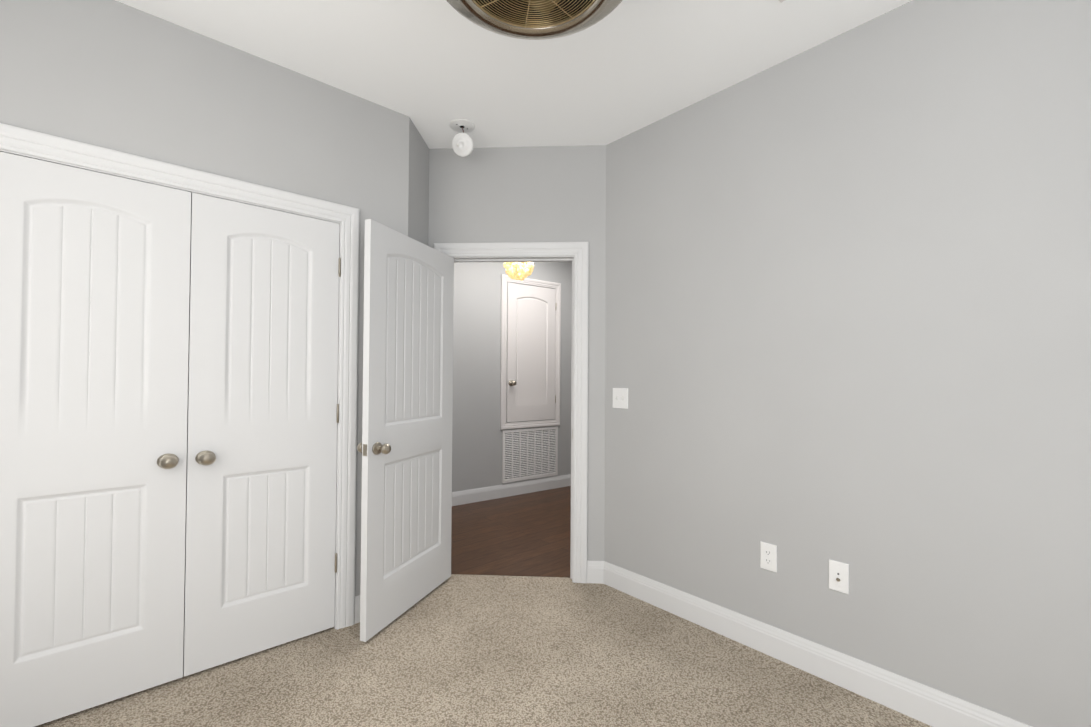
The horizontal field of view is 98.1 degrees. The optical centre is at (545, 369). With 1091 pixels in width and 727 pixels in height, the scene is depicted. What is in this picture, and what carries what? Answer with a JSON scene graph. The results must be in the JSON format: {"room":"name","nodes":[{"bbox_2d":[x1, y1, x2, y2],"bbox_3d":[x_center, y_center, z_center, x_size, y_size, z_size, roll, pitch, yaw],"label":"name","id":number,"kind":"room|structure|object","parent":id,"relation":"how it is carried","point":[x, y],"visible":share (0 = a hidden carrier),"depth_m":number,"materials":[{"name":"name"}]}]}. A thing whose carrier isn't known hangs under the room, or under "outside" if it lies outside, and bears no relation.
{"room":"empty bedroom","nodes":[
{"label":"empty bedroom","id":0,"kind":"room"},
{"bbox_2d":[35,574,931,726],"bbox_3d":[-0.064,1.324,1.156,3.280,0.050,3.794,1,-1,-42],"label":"floor carpet","id":1,"kind":"object","parent":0,"point":[457,650],"visible":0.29,"depth_m":2.01,"materials":[{"name":"beige carpet"}]},
{"bbox_2d":[451,486,570,577],"bbox_3d":[0.360,1.377,4.328,4.195,0.046,2.824,1,-1,-42],"label":"floor","id":2,"kind":"structure","parent":0,"point":[527,534],"depth_m":3.82,"materials":[{"name":"brown wood"}]},
{"bbox_2d":[452,262,571,491],"bbox_3d":[-0.388,-0.015,5.179,4.891,2.754,0.570,1,-1,-42],"label":"wall","id":3,"kind":"structure","parent":0,"point":[476,447],"depth_m":4.60,"materials":[{"name":"paint"}]},
{"bbox_2d":[452,474,570,505],"bbox_3d":[-0.361,1.294,5.111,4.100,0.135,0.014,1,-1,-37],"label":"baseboard","id":4,"kind":"structure","parent":3,"relation":"attached to","point":[492,492],"depth_m":5.08,"materials":[{"name":"white wood"}]},
{"bbox_2d":[502,427,557,482],"bbox_3d":[-0.161,0.936,5.267,0.747,0.560,0.012,1,-1,-37],"label":"air vent","id":5,"kind":"object","parent":3,"relation":"in","point":[531,453],"visible":1,"depth_m":5.25,"materials":[{"name":"white metal"}]},
{"bbox_2d":[500,274,560,429],"bbox_3d":[-0.150,-0.184,5.282,0.807,1.659,0.019,1,-1,-37],"label":"door frame","id":6,"kind":"structure","parent":3,"relation":"attached to","point":[505,279],"depth_m":5.21,"materials":[{"name":"white wood"}]},
{"bbox_2d":[506,282,556,421],"bbox_3d":[-0.125,-0.185,5.256,0.660,1.504,0.086,1,-1,-37],"label":"closet door","id":7,"kind":"structure","parent":3,"relation":"in","point":[531,327],"depth_m":5.27,"materials":[{"name":"white wood"}]},
{"bbox_2d":[116,0,911,148],"bbox_3d":[0.508,-1.457,2.833,6.290,0.070,5.490,1,-1,-42],"label":"ceiling","id":8,"kind":"structure","parent":0,"point":[431,69],"depth_m":2.15,"materials":[{"name":"white paint"}]},
{"bbox_2d":[449,119,474,156],"bbox_3d":[-0.488,-1.343,2.769,0.148,0.172,0.148,1,-1,-42],"label":"smoke detector","id":9,"kind":"object","parent":8,"relation":"attached to","point":[462,144],"visible":1,"depth_m":2.76,"materials":[{"name":"white plastic"}]},
{"bbox_2d":[503,262,533,280],"bbox_3d":[-0.229,-1.098,4.215,0.268,0.615,0.272,1,-1,-42],"label":"chandelier","id":10,"kind":"object","parent":8,"relation":"hanging from","point":[513,270],"visible":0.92,"depth_m":4.16,"materials":[{"name":"yellow glass"}]},
{"bbox_2d":[446,0,621,39],"bbox_3d":[-0.035,-1.261,1.314,0.620,0.376,0.620,1,-1,-42],"label":"ceiling fan","id":11,"kind":"object","parent":8,"relation":"attached to","point":[535,19],"visible":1,"depth_m":1.49,"materials":[{"name":"gold metal"}]},
{"bbox_2d":[0,0,1090,726],"bbox_3d":[-0.189,-0.074,1.353,3.316,2.750,4.235,1,-1,-42],"label":"wall","id":12,"kind":"structure","parent":0,"point":[840,298],"depth_m":1.96,"materials":[{"name":"paint"}]},
{"bbox_2d":[0,152,190,726],"bbox_3d":[-1.730,0.262,1.780,0.614,2.045,0.109,1,-1,-42],"label":"closet door","id":13,"kind":"structure","parent":12,"relation":"in","point":[94,301],"depth_m":1.80,"materials":[{"name":"white wood"}]},
{"bbox_2d":[0,123,359,629],"bbox_3d":[-1.546,0.226,2.039,1.409,2.155,0.140,1,-1,-42],"label":"trim","id":14,"kind":"structure","parent":12,"relation":"attached to","point":[15,140],"depth_m":2.39,"materials":[{"name":"white wood"}]},
{"bbox_2d":[183,192,340,676],"bbox_3d":[-1.270,0.271,2.192,0.614,2.045,0.109,1,-1,-42],"label":"closet door","id":15,"kind":"structure","parent":12,"relation":"in","point":[260,525],"depth_m":2.18,"materials":[{"name":"white wood"}]},
{"bbox_2d":[355,595,359,623],"bbox_3d":[-0.883,1.248,2.545,0.283,0.135,0.014,1,-1,-42],"label":"baseboard","id":16,"kind":"structure","parent":12,"relation":"attached to","point":[357,598],"depth_m":2.46,"materials":[{"name":"white wood"}]},
{"bbox_2d":[357,219,453,641],"bbox_3d":[-0.735,0.291,2.656,0.183,2.025,0.809,0,-1,19],"label":"entry door","id":17,"kind":"structure","parent":12,"relation":"in","point":[404,447],"depth_m":2.54,"materials":[{"name":"white wood"}]},
{"bbox_2d":[434,242,588,582],"bbox_3d":[-0.225,0.259,3.062,0.989,2.135,0.158,0,-1,3],"label":"door frame","id":18,"kind":"structure","parent":12,"relation":"attached to","point":[576,254],"depth_m":2.97,"materials":[{"name":"white wood"}]},
{"bbox_2d":[613,388,627,408],"bbox_3d":[0.450,0.173,2.874,0.016,0.124,0.118,1,-1,-42],"label":"switch plate","id":19,"kind":"object","parent":12,"relation":"attached to","point":[620,397],"visible":1,"depth_m":2.87,"materials":[{"name":"white plastic"}]},
{"bbox_2d":[760,541,776,572],"bbox_3d":[1.039,0.873,2.207,0.007,0.124,0.075,1,-1,-42],"label":"electrical outlet plate","id":20,"kind":"object","parent":12,"relation":"attached to","point":[768,556],"visible":1,"depth_m":2.20,"materials":[{"name":"white plastic"}]},
{"bbox_2d":[587,560,1031,726],"bbox_3d":[1.260,1.252,1.927,0.040,0.135,2.875,1,-1,-42],"label":"baseboard","id":21,"kind":"structure","parent":12,"relation":"attached to","point":[927,705],"depth_m":2.05,"materials":[{"name":"white wood"}]},
{"bbox_2d":[829,559,848,593],"bbox_3d":[1.230,0.871,1.988,0.014,0.124,0.075,1,-1,-42],"label":"outlet plate","id":22,"kind":"object","parent":12,"relation":"attached to","point":[839,576],"visible":1,"depth_m":1.99,"materials":[{"name":"white plastic"}]}
]}

